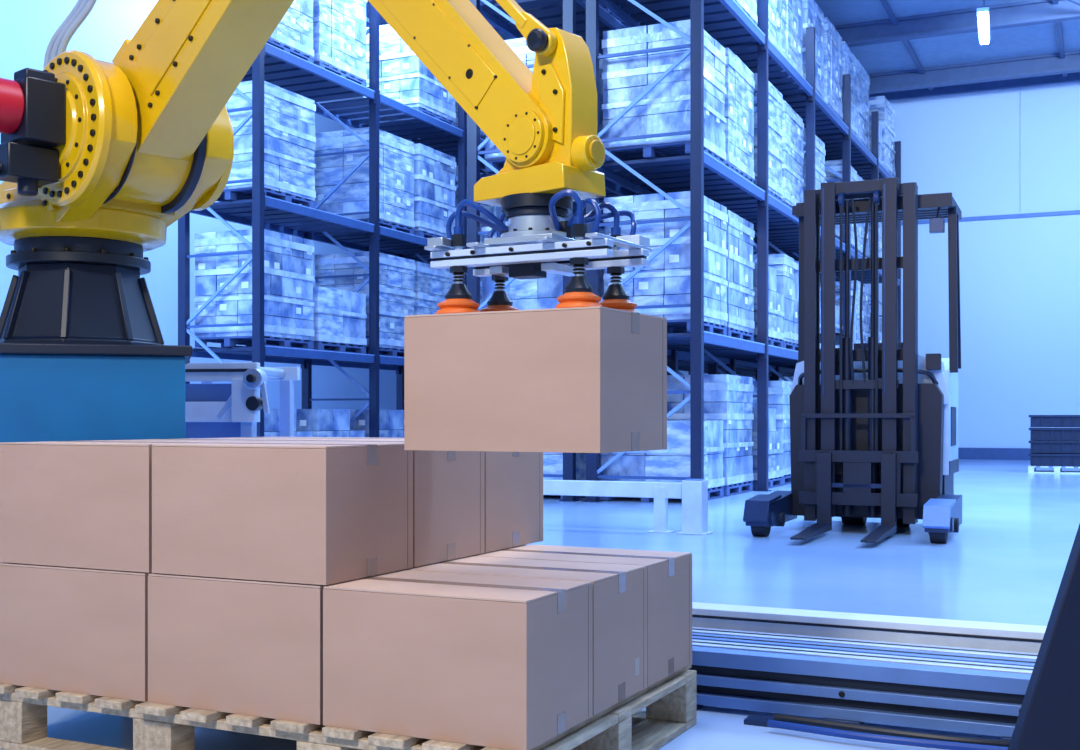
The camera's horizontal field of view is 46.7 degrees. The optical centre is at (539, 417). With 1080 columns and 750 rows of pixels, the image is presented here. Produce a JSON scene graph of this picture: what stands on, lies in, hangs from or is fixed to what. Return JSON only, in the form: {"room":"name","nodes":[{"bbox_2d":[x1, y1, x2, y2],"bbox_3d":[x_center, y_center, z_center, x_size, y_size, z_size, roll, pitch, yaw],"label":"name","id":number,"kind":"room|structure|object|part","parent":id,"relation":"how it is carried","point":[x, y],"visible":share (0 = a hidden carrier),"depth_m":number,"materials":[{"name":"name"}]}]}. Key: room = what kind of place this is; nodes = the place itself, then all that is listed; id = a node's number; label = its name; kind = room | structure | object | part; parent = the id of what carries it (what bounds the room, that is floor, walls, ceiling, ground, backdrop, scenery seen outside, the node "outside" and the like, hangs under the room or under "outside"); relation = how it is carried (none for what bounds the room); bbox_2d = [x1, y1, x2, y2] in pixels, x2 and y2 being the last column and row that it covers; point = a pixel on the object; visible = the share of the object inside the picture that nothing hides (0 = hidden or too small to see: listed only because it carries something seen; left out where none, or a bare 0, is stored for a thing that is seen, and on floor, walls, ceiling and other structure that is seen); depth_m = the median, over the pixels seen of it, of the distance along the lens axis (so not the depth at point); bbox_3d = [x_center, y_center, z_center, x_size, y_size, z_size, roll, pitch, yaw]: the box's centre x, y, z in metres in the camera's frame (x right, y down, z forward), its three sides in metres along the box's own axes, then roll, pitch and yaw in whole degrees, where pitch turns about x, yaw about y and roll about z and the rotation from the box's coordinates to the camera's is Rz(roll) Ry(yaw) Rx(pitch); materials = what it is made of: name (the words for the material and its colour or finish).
{"room":"workspace","nodes":[
{"label":"workspace","id":0,"kind":"room"},
{"bbox_2d":[0,0,419,409],"bbox_3d":[-8.339,-3.550,18.114,0.205,9.100,38.050,0,0,25],"label":"wall","id":1,"kind":"structure","parent":0,"point":[27,27],"depth_m":21.48,"materials":[{"name":"paint"}]},
{"bbox_2d":[0,459,1079,749],"bbox_3d":[4.905,1.050,11.969,29.000,0.100,37.850,0,0,24],"label":"floor","id":2,"kind":"structure","parent":0,"point":[1006,561],"depth_m":8.59,"materials":[{"name":"concrete"}]},
{"bbox_2d":[185,362,299,437],"bbox_3d":[-1.837,0.365,6.409,1.172,1.270,0.680,0,0,10],"label":"conveyor","id":3,"kind":"object","parent":2,"relation":"on","point":[212,410],"visible":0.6,"depth_m":6.13,"materials":[{"name":"white metal"}]},
{"bbox_2d":[264,408,313,436],"bbox_3d":[-4.168,0.431,18.276,1.160,1.134,1.318,0,0,25],"label":"load","id":4,"kind":"object","parent":2,"relation":"on","point":[272,420],"visible":0.02,"depth_m":17.79,"materials":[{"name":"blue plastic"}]},
{"bbox_2d":[0,0,651,441],"bbox_3d":[-1.063,-0.511,4.203,3.212,3.017,1.275,0,0,41],"label":"robot","id":5,"kind":"object","parent":2,"relation":"on","point":[98,158],"visible":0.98,"depth_m":4.48,"materials":[{"name":"yellow metal"}]},
{"bbox_3d":[-2.022,-0.997,4.487,0.458,0.496,0.440,0,0,41],"label":"shoulder motor","id":6,"kind":"part","parent":5,"relation":"part of","materials":[{"name":"black paint"}]},
{"bbox_3d":[-0.354,-1.494,3.702,1.129,1.065,0.195,0,0,41],"label":"parallel rod","id":7,"kind":"part","parent":5,"relation":"part of","materials":[{"name":"yellow paint"}]},
{"bbox_2d":[404,306,666,452],"bbox_3d":[-0.008,-0.095,3.421,0.592,0.365,0.418,0,0,29],"label":"cardboard box","id":8,"kind":"object","parent":5,"relation":"on","point":[575,379],"visible":1,"depth_m":3.24,"materials":[{"name":"brown cardboard"}]},
{"bbox_3d":[-0.003,-0.438,3.419,0.540,0.115,0.340,0,0,29],"label":"gripper frame","id":9,"kind":"part","parent":5,"relation":"part of","materials":[{"name":"metal"}]},
{"bbox_2d":[296,409,364,436],"bbox_3d":[-3.587,0.431,19.605,1.160,1.134,1.318,0,0,25],"label":"load","id":10,"kind":"object","parent":2,"relation":"on","point":[324,422],"visible":0.18,"depth_m":19.00,"materials":[{"name":"plastic"}]},
{"bbox_2d":[178,2,499,438],"bbox_3d":[-1.381,-3.200,24.394,1.500,8.400,15.200,0,0,25],"label":"rack","id":11,"kind":"object","parent":2,"relation":"on","point":[276,66],"visible":0.3,"depth_m":19.95,"materials":[{"name":"blue metal"}]},
{"bbox_2d":[194,229,313,348],"bbox_3d":[-4.162,-1.829,18.273,1.160,1.634,1.318,0,0,24],"label":"load","id":12,"kind":"object","parent":11,"relation":"on","point":[288,263],"visible":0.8,"depth_m":17.82,"materials":[{"name":"plastic"}]},
{"bbox_2d":[216,81,315,208],"bbox_3d":[-4.142,-3.909,18.264,1.160,1.634,1.318,0,0,25],"label":"load","id":13,"kind":"object","parent":11,"relation":"on","point":[289,117],"visible":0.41,"depth_m":17.86,"materials":[{"name":"plastic"}]},
{"bbox_2d":[267,0,313,62],"bbox_3d":[-4.168,-6.029,18.276,1.160,1.614,1.318,0,0,25],"label":"load","id":14,"kind":"object","parent":11,"relation":"on","point":[293,34],"visible":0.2,"depth_m":18.27,"materials":[{"name":"white cardboard"}]},
{"bbox_2d":[266,286,366,353],"bbox_3d":[-3.568,-1.704,19.596,1.160,1.384,1.318,0,0,25],"label":"load","id":15,"kind":"object","parent":11,"relation":"on","point":[339,316],"visible":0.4,"depth_m":19.28,"materials":[{"name":"plastic"}]},
{"bbox_2d":[312,0,366,86],"bbox_3d":[-3.559,-6.029,19.592,1.160,1.614,1.318,0,0,24],"label":"load","id":16,"kind":"object","parent":11,"relation":"on","point":[339,26],"visible":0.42,"depth_m":19.30,"materials":[{"name":"white cardboard"}]},
{"bbox_2d":[314,127,414,234],"bbox_3d":[-2.944,-3.899,21.015,1.160,1.614,1.318,0,0,25],"label":"load","id":17,"kind":"object","parent":11,"relation":"on","point":[396,154],"visible":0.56,"depth_m":20.55,"materials":[{"name":"plastic"}]},
{"bbox_2d":[314,251,415,356],"bbox_3d":[-2.930,-1.854,21.009,1.160,1.684,1.318,0,0,25],"label":"load","id":18,"kind":"object","parent":11,"relation":"on","point":[396,274],"visible":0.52,"depth_m":20.59,"materials":[{"name":"plastic"}]},
{"bbox_2d":[363,24,455,125],"bbox_3d":[-2.327,-6.039,22.327,1.160,1.634,1.318,0,0,25],"label":"load","id":19,"kind":"object","parent":11,"relation":"on","point":[403,77],"visible":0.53,"depth_m":21.73,"materials":[{"name":"white cardboard"}]},
{"bbox_2d":[397,261,454,356],"bbox_3d":[-2.350,-1.854,22.338,1.160,1.684,1.318,0,0,24],"label":"load","id":20,"kind":"object","parent":11,"relation":"on","point":[431,285],"visible":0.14,"depth_m":21.89,"materials":[{"name":"plastic"}]},
{"bbox_2d":[402,143,455,237],"bbox_3d":[-2.318,-3.909,22.323,1.160,1.634,1.318,0,0,24],"label":"load","id":21,"kind":"object","parent":11,"relation":"on","point":[434,170],"visible":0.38,"depth_m":21.91,"materials":[{"name":"plastic"}]},
{"bbox_2d":[410,100,485,139],"bbox_3d":[-1.673,-6.064,23.732,1.160,1.684,1.318,0,0,24],"label":"load","id":22,"kind":"object","parent":11,"relation":"on","point":[482,134],"visible":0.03,"depth_m":23.44,"materials":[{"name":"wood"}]},
{"bbox_2d":[454,278,483,304],"bbox_3d":[-1.690,-1.829,23.741,1.160,1.634,1.318,0,0,25],"label":"load","id":23,"kind":"object","parent":11,"relation":"on","point":[481,300],"visible":0.02,"depth_m":23.62,"materials":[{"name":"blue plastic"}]},
{"bbox_2d":[455,165,492,242],"bbox_3d":[-1.700,-3.869,23.745,1.160,1.554,1.318,0,0,24],"label":"load","id":24,"kind":"object","parent":11,"relation":"on","point":[488,207],"visible":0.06,"depth_m":23.65,"materials":[{"name":"white cardboard"}]},
{"bbox_2d":[492,206,507,221],"bbox_3d":[-1.091,-3.909,25.061,1.160,1.634,1.318,0,0,25],"label":"load","id":25,"kind":"object","parent":11,"relation":"on","point":[496,210],"visible":0.02,"depth_m":24.30,"materials":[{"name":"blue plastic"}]},
{"bbox_2d":[0,664,696,749],"bbox_3d":[-0.585,0.900,3.935,1.840,0.200,1.294,0,0,26],"label":"wooden pallet","id":26,"kind":"object","parent":2,"relation":"on","point":[670,703],"visible":0.39,"depth_m":3.54,"materials":[{"name":"brown wood"}]},
{"bbox_2d":[0,562,151,701],"bbox_3d":[-1.294,0.619,3.829,0.594,0.362,0.397,0,0,26],"label":"cardboard box","id":27,"kind":"object","parent":26,"relation":"on","point":[67,629],"visible":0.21,"depth_m":3.64,"materials":[{"name":"brown cardboard"}]},
{"bbox_2d":[0,440,223,572],"bbox_3d":[-1.273,0.254,3.836,0.596,0.362,0.427,0,0,26],"label":"cardboard box","id":28,"kind":"object","parent":27,"relation":"on","point":[78,504],"visible":0.57,"depth_m":3.63,"materials":[{"name":"brown cardboard"}]},
{"bbox_2d":[148,570,401,724],"bbox_3d":[-0.751,0.619,3.565,0.594,0.362,0.397,0,0,26],"label":"cardboard box","id":29,"kind":"object","parent":26,"relation":"on","point":[236,646],"visible":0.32,"depth_m":3.38,"materials":[{"name":"brown cardboard"}]},
{"bbox_2d":[152,442,412,584],"bbox_3d":[-0.730,0.254,3.572,0.596,0.362,0.427,0,0,26],"label":"cardboard box","id":30,"kind":"object","parent":29,"relation":"on","point":[317,513],"visible":0.91,"depth_m":3.39,"materials":[{"name":"brown cardboard"}]},
{"bbox_2d":[404,556,469,569],"bbox_3d":[-0.573,0.619,3.930,0.594,0.362,0.397,0,0,26],"label":"cardboard box","id":31,"kind":"object","parent":26,"relation":"on","point":[467,556],"visible":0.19,"depth_m":3.78,"materials":[{"name":"brown cardboard"}]},
{"bbox_2d":[260,440,484,566],"bbox_3d":[-0.539,0.254,3.966,0.596,0.362,0.427,0,0,26],"label":"cardboard box","id":32,"kind":"object","parent":31,"relation":"on","point":[448,486],"visible":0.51,"depth_m":3.82,"materials":[{"name":"brown cardboard"}]},
{"bbox_2d":[323,570,592,749],"bbox_3d":[-0.212,0.619,3.301,0.594,0.362,0.397,0,0,26],"label":"cardboard box","id":33,"kind":"object","parent":26,"relation":"on","point":[503,662],"visible":1,"depth_m":3.14,"materials":[{"name":"brown cardboard"}]},
{"bbox_2d":[470,545,524,556],"bbox_3d":[-0.400,0.619,4.291,0.594,0.362,0.397,0,0,26],"label":"cardboard box","id":34,"kind":"object","parent":26,"relation":"on","point":[521,545],"visible":0.16,"depth_m":4.15,"materials":[{"name":"brown cardboard"}]},
{"bbox_2d":[335,438,542,552],"bbox_3d":[-0.349,0.254,4.359,0.596,0.362,0.427,0,0,26],"label":"cardboard box","id":35,"kind":"object","parent":34,"relation":"on","point":[513,480],"visible":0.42,"depth_m":4.21,"materials":[{"name":"brown cardboard"}]},
{"bbox_2d":[407,556,646,715],"bbox_3d":[-0.034,0.619,3.666,0.594,0.362,0.397,0,0,26],"label":"cardboard box","id":36,"kind":"object","parent":26,"relation":"on","point":[619,590],"visible":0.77,"depth_m":3.55,"materials":[{"name":"brown cardboard"}]},
{"bbox_2d":[475,544,691,686],"bbox_3d":[0.143,0.619,4.028,0.594,0.362,0.397,0,0,26],"label":"cardboard box","id":37,"kind":"object","parent":26,"relation":"on","point":[669,574],"visible":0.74,"depth_m":3.92,"materials":[{"name":"brown cardboard"}]},
{"bbox_3d":[-1.116,0.619,4.195,0.594,0.362,0.397,0,0,26],"label":"cardboard box","id":38,"kind":"object","parent":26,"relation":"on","visible":0},
{"bbox_2d":[129,438,323,441],"bbox_3d":[-1.080,0.254,4.230,0.596,0.362,0.427,0,0,26],"label":"cardboard box","id":39,"kind":"object","parent":38,"relation":"on","point":[188,439],"visible":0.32,"depth_m":4.25,"materials":[{"name":"brown cardboard"}]},
{"bbox_3d":[-0.940,0.619,4.554,0.594,0.362,0.397,0,0,26],"label":"cardboard box","id":40,"kind":"object","parent":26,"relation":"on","visible":0},
{"bbox_2d":[214,437,367,439],"bbox_3d":[-0.888,0.254,4.621,0.596,0.362,0.427,0,0,26],"label":"cardboard box","id":41,"kind":"object","parent":40,"relation":"on","point":[324,438],"visible":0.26,"depth_m":4.51,"materials":[{"name":"brown cardboard"}]},
{"bbox_2d":[350,410,403,437],"bbox_3d":[-2.900,0.431,20.995,1.160,1.134,1.318,0,0,25],"label":"load","id":42,"kind":"object","parent":2,"relation":"on","point":[391,422],"visible":0.13,"depth_m":20.45,"materials":[{"name":"plastic"}]},
{"bbox_2d":[543,452,600,499],"bbox_3d":[0.102,0.306,16.032,1.160,1.384,1.318,0,0,25],"label":"load","id":43,"kind":"object","parent":2,"relation":"on","point":[552,461],"visible":0.02,"depth_m":15.33,"materials":[{"name":"plastic"}]},
{"bbox_2d":[543,479,712,534],"bbox_3d":[0.086,0.765,11.405,3.020,0.470,0.240,0,0,25],"label":"barrier","id":44,"kind":"object","parent":2,"relation":"on","point":[693,493],"visible":0.7,"depth_m":10.91,"materials":[{"name":"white metal"}]},
{"bbox_2d":[467,0,820,501],"bbox_3d":[2.873,-3.200,22.158,1.500,8.400,15.200,0,0,25],"label":"rack","id":45,"kind":"object","parent":2,"relation":"on","point":[566,15],"visible":0.1,"depth_m":15.58,"materials":[{"name":"blue metal"}]},
{"bbox_2d":[482,221,603,309],"bbox_3d":[0.059,-1.729,16.052,1.160,1.434,1.318,0,0,24],"label":"load","id":46,"kind":"object","parent":45,"relation":"on","point":[541,293],"visible":0.14,"depth_m":15.44,"materials":[{"name":"plastic"}]},
{"bbox_2d":[485,37,605,172],"bbox_3d":[0.103,-3.899,16.032,1.160,1.614,1.318,0,0,25],"label":"load","id":47,"kind":"object","parent":45,"relation":"on","point":[519,46],"visible":0.08,"depth_m":15.63,"materials":[{"name":"plastic"}]},
{"bbox_2d":[487,0,607,11],"bbox_3d":[0.103,-6.029,16.032,1.160,1.614,1.318,0,0,25],"label":"load","id":48,"kind":"object","parent":45,"relation":"on","point":[489,1],"visible":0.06,"depth_m":16.14,"materials":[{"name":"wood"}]},
{"bbox_2d":[608,9,630,27],"bbox_3d":[0.695,-5.914,17.355,1.160,1.384,1.318,0,0,24],"label":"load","id":49,"kind":"object","parent":45,"relation":"on","point":[609,11],"visible":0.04,"depth_m":16.76,"materials":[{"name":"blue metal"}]},
{"bbox_2d":[600,420,723,501],"bbox_3d":[1.517,0.306,15.387,1.160,1.384,1.318,0,0,25],"label":"load","id":50,"kind":"object","parent":2,"relation":"on","point":[674,461],"visible":0.32,"depth_m":14.88,"materials":[{"name":"plastic"}]},
{"bbox_2d":[667,374,753,496],"bbox_3d":[2.118,0.221,16.707,1.160,1.554,1.318,0,0,24],"label":"load","id":51,"kind":"object","parent":2,"relation":"on","point":[728,398],"visible":0.41,"depth_m":16.17,"materials":[{"name":"plastic"}]},
{"bbox_2d":[582,0,900,501],"bbox_3d":[4.329,-2.600,21.494,1.500,7.200,15.200,0,0,25],"label":"rack","id":52,"kind":"object","parent":2,"relation":"on","point":[776,229],"visible":0.44,"depth_m":16.71,"materials":[{"name":"blue metal"}]},
{"bbox_2d":[602,20,725,163],"bbox_3d":[1.540,-3.869,15.377,1.160,1.554,1.318,0,0,25],"label":"load","id":53,"kind":"object","parent":52,"relation":"on","point":[666,108],"visible":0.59,"depth_m":14.88,"materials":[{"name":"white cardboard"}]},
{"bbox_2d":[603,191,727,335],"bbox_3d":[1.558,-1.829,15.369,1.160,1.634,1.318,0,0,25],"label":"load","id":54,"kind":"object","parent":52,"relation":"on","point":[666,279],"visible":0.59,"depth_m":14.80,"materials":[{"name":"white cardboard"}]},
{"bbox_2d":[673,210,754,340],"bbox_3d":[2.134,-1.829,16.700,1.160,1.634,1.318,0,0,24],"label":"load","id":55,"kind":"object","parent":52,"relation":"on","point":[740,233],"visible":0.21,"depth_m":16.42,"materials":[{"name":"plastic"}]},
{"bbox_2d":[724,48,754,183],"bbox_3d":[2.136,-3.899,16.698,1.160,1.614,1.318,0,0,24],"label":"load","id":56,"kind":"object","parent":52,"relation":"on","point":[739,79],"visible":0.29,"depth_m":16.36,"materials":[{"name":"plastic"}]},
{"bbox_2d":[734,0,757,24],"bbox_3d":[2.162,-6.029,16.687,1.160,1.614,1.318,0,0,25],"label":"load","id":57,"kind":"object","parent":52,"relation":"on","point":[749,7],"visible":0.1,"depth_m":16.72,"materials":[{"name":"white cardboard"}]},
{"bbox_2d":[722,0,781,52],"bbox_3d":[2.779,-6.029,18.109,1.160,1.614,1.318,0,0,25],"label":"load","id":58,"kind":"object","parent":52,"relation":"on","point":[774,6],"visible":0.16,"depth_m":18.07,"materials":[{"name":"cardboard"}]},
{"bbox_2d":[731,263,783,347],"bbox_3d":[2.803,-1.579,18.098,1.160,1.134,1.318,0,0,25],"label":"load","id":59,"kind":"object","parent":52,"relation":"on","point":[775,300],"visible":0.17,"depth_m":17.88,"materials":[{"name":"plastic"}]},
{"bbox_2d":[753,73,782,202],"bbox_3d":[2.795,-3.934,18.102,1.160,1.684,1.318,0,0,24],"label":"load","id":60,"kind":"object","parent":52,"relation":"on","point":[775,98],"visible":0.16,"depth_m":17.98,"materials":[{"name":"plastic"}]},
{"bbox_2d":[753,254,798,350],"bbox_3d":[3.382,-1.729,19.428,1.160,1.434,1.318,0,0,25],"label":"load","id":61,"kind":"object","parent":52,"relation":"on","point":[787,269],"visible":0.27,"depth_m":18.89,"materials":[{"name":"plastic"}]},
{"bbox_2d":[781,0,802,75],"bbox_3d":[3.362,-6.029,19.437,1.160,1.614,1.318,0,0,25],"label":"load","id":62,"kind":"object","parent":52,"relation":"on","point":[791,17],"visible":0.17,"depth_m":19.19,"materials":[{"name":"white cardboard"}]},
{"bbox_2d":[782,101,803,208],"bbox_3d":[3.384,-3.909,19.427,1.160,1.634,1.318,0,0,24],"label":"load","id":63,"kind":"object","parent":52,"relation":"on","point":[792,123],"visible":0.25,"depth_m":19.06,"materials":[{"name":"plastic"}]},
{"bbox_2d":[786,309,820,350],"bbox_3d":[4.049,-1.579,20.827,1.160,1.134,1.318,0,0,24],"label":"load","id":64,"kind":"object","parent":52,"relation":"on","point":[820,309],"visible":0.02,"depth_m":20.81,"materials":[{"name":"plastic"}]},
{"bbox_2d":[783,0,824,99],"bbox_3d":[4.028,-6.039,20.837,1.160,1.634,1.318,0,0,24],"label":"load","id":65,"kind":"object","parent":52,"relation":"on","point":[812,15],"visible":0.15,"depth_m":20.65,"materials":[{"name":"white cardboard"}]},
{"bbox_2d":[802,128,825,227],"bbox_3d":[4.048,-3.869,20.828,1.160,1.554,1.318,0,0,24],"label":"load","id":66,"kind":"object","parent":52,"relation":"on","point":[820,152],"visible":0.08,"depth_m":20.66,"materials":[{"name":"plastic"}]},
{"bbox_2d":[820,302,842,347],"bbox_3d":[4.655,-1.704,22.145,1.160,1.384,1.318,0,0,24],"label":"load","id":67,"kind":"object","parent":52,"relation":"on","point":[837,308],"visible":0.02,"depth_m":22.11,"materials":[{"name":"plastic"}]},
{"bbox_2d":[825,181,839,239],"bbox_3d":[4.620,-3.784,22.160,1.160,1.384,1.318,0,0,25],"label":"load","id":68,"kind":"object","parent":52,"relation":"on","point":[837,227],"visible":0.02,"depth_m":22.28,"materials":[{"name":"white plastic"}]},
{"bbox_2d":[823,17,842,119],"bbox_3d":[4.655,-6.029,22.145,1.160,1.614,1.318,0,0,24],"label":"load","id":69,"kind":"object","parent":52,"relation":"on","point":[832,54],"visible":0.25,"depth_m":21.70,"materials":[{"name":"white plastic"}]},
{"bbox_2d":[817,41,857,137],"bbox_3d":[5.289,-6.039,23.559,1.160,1.634,1.318,0,0,25],"label":"load","id":70,"kind":"object","parent":52,"relation":"on","point":[849,61],"visible":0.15,"depth_m":23.42,"materials":[{"name":"white plastic"}]},
{"bbox_2d":[820,284,856,349],"bbox_3d":[5.265,-1.729,23.570,1.160,1.434,1.318,0,0,25],"label":"load","id":71,"kind":"object","parent":52,"relation":"on","point":[837,303],"visible":0.04,"depth_m":23.51,"materials":[{"name":"white plastic"}]},
{"bbox_2d":[825,159,857,249],"bbox_3d":[5.290,-3.899,23.559,1.160,1.614,1.318,0,0,24],"label":"load","id":72,"kind":"object","parent":52,"relation":"on","point":[837,165],"visible":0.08,"depth_m":22.85,"materials":[{"name":"white plastic"}]},
{"bbox_2d":[820,281,869,342],"bbox_3d":[5.865,-1.829,24.890,1.160,1.634,1.318,0,0,25],"label":"load","id":73,"kind":"object","parent":52,"relation":"on","point":[866,292],"visible":0.14,"depth_m":24.65,"materials":[{"name":"white plastic"}]},
{"bbox_2d":[857,59,869,149],"bbox_3d":[5.871,-6.064,24.887,1.160,1.684,1.318,0,0,24],"label":"load","id":74,"kind":"object","parent":52,"relation":"on","point":[863,104],"visible":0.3,"depth_m":24.61,"materials":[{"name":"white plastic"}]},
{"bbox_2d":[857,174,869,257],"bbox_3d":[5.858,-3.899,24.893,1.160,1.614,1.318,0,0,25],"label":"load","id":75,"kind":"object","parent":52,"relation":"on","point":[860,227],"visible":0.09,"depth_m":24.48,"materials":[{"name":"white plastic"}]},
{"bbox_2d":[852,115,882,164],"bbox_3d":[6.512,-5.914,26.299,1.160,1.384,1.318,0,0,24],"label":"load","id":76,"kind":"object","parent":52,"relation":"on","point":[880,127],"visible":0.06,"depth_m":26.39,"materials":[{"name":"white plastic"}]},
{"bbox_2d":[869,222,881,257],"bbox_3d":[6.516,-3.899,26.297,1.160,1.614,1.318,0,0,25],"label":"load","id":77,"kind":"object","parent":52,"relation":"on","point":[880,223],"visible":0.03,"depth_m":26.28,"materials":[{"name":"white plastic"}]},
{"bbox_2d":[869,313,881,342],"bbox_3d":[6.516,-1.579,26.297,1.160,1.134,1.318,0,0,24],"label":"load","id":78,"kind":"object","parent":52,"relation":"on","point":[880,333],"visible":0.02,"depth_m":25.50,"materials":[{"name":"white plastic"}]},
{"bbox_2d":[879,318,881,332],"bbox_3d":[7.137,-1.579,27.607,1.160,1.134,1.318,0,0,25],"label":"load","id":79,"kind":"object","parent":52,"relation":"on","point":[880,319],"visible":0.02,"depth_m":26.82,"materials":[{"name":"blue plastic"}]},
{"bbox_2d":[869,96,895,176],"bbox_3d":[7.145,-6.064,27.603,1.160,1.684,1.318,0,0,25],"label":"load","id":80,"kind":"object","parent":52,"relation":"on","point":[887,114],"visible":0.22,"depth_m":27.02,"materials":[{"name":"white plastic"}]},
{"bbox_2d":[752,408,783,489],"bbox_3d":[2.795,0.431,18.102,1.160,1.134,1.318,0,0,25],"label":"load","id":81,"kind":"object","parent":2,"relation":"on","point":[775,438],"visible":0.27,"depth_m":17.89,"materials":[{"name":"white plastic"}]},
{"bbox_2d":[752,381,791,484],"bbox_3d":[3.368,0.221,19.434,1.160,1.554,1.318,0,0,25],"label":"load","id":82,"kind":"object","parent":2,"relation":"on","point":[778,391],"visible":0.13,"depth_m":18.71,"materials":[{"name":"white plastic"}]},
{"bbox_2d":[743,177,961,542],"bbox_3d":[2.785,-0.525,10.856,1.670,3.050,2.560,0,0,24],"label":"forklift","id":83,"kind":"object","parent":2,"relation":"on","point":[874,425],"visible":1,"depth_m":10.84,"materials":[{"name":"metal"}]},
{"bbox_2d":[688,602,1046,739],"bbox_3d":[2.118,0.880,3.979,4.800,0.240,0.885,0,0,26],"label":"conveyor","id":84,"kind":"object","parent":2,"relation":"on","point":[963,676],"visible":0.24,"depth_m":4.23,"materials":[{"name":"metal"}]},
{"bbox_2d":[744,713,1009,749],"bbox_3d":[1.572,0.955,3.599,2.051,0.090,0.195,0,0,26],"label":"floor cables","id":85,"kind":"object","parent":2,"relation":"on","point":[782,721],"visible":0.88,"depth_m":3.83,"materials":[{"name":"black paint"}]},
{"bbox_2d":[1008,524,1079,749],"bbox_3d":[1.521,0.325,3.290,0.699,1.350,0.180,0,0,0],"label":"panel","id":86,"kind":"object","parent":2,"relation":"on","point":[1048,718],"visible":1,"depth_m":3.20,"materials":[{"name":"black metal"}]},
{"bbox_2d":[1028,415,1079,473],"bbox_3d":[9.500,0.472,22.900,1.000,1.055,0.800,0,0,25],"label":"crates","id":87,"kind":"object","parent":2,"relation":"on","point":[1057,448],"visible":1,"depth_m":22.59,"materials":[{"name":"plastic"}]},
{"bbox_2d":[366,0,1079,73],"bbox_3d":[4.905,-8.200,11.969,29.000,0.200,37.850,0,0,25],"label":"ceiling","id":88,"kind":"structure","parent":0,"point":[1039,39],"depth_m":26.82,"materials":[{"name":"metal"}]},
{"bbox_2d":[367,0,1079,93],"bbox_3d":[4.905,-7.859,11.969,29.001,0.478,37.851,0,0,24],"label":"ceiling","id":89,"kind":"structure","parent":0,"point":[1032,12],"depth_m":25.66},
{"bbox_2d":[977,0,989,44],"bbox_3d":[7.100,-7.120,20.000,0.180,1.840,1.600,0,0,21],"label":"lamp","id":90,"kind":"object","parent":89,"relation":"hanging from","point":[983,19],"visible":1,"depth_m":19.74,"materials":[{"name":"white metal"}]},
{"bbox_2d":[678,81,1079,447],"bbox_3d":[12.794,-3.550,29.281,29.000,9.100,0.203,0,0,24],"label":"wall","id":91,"kind":"structure","parent":0,"point":[1020,277],"depth_m":29.95,"materials":[{"name":"paint"}]},
{"bbox_2d":[869,72,1079,100],"bbox_3d":[12.728,-7.989,29.135,29.000,0.218,0.125,0,0,24],"label":"trim","id":92,"kind":"structure","parent":91,"relation":"attached to","point":[1071,77],"depth_m":30.05,"materials":[{"name":"blue metal"}]},
{"bbox_2d":[901,210,1079,224],"bbox_3d":[12.742,-4.815,29.166,29.000,0.090,0.056,0,0,24],"label":"trim","id":93,"kind":"structure","parent":91,"relation":"attached to","point":[1072,212],"depth_m":29.81,"materials":[{"name":"blue metal"}]},
{"bbox_2d":[958,448,1029,459],"bbox_3d":[12.742,0.860,29.166,29.000,0.280,0.056,0,0,24],"label":"baseboard","id":94,"kind":"structure","parent":91,"relation":"attached to","point":[963,453],"depth_m":29.98,"materials":[{"name":"blue paint"}]},
{"bbox_2d":[1020,90,1020,211],"bbox_3d":[11.444,-6.350,29.777,0.030,2.900,0.014,0,0,25],"label":"trim","id":95,"kind":"structure","parent":91,"relation":"attached to","point":[1020,90],"depth_m":29.77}
]}

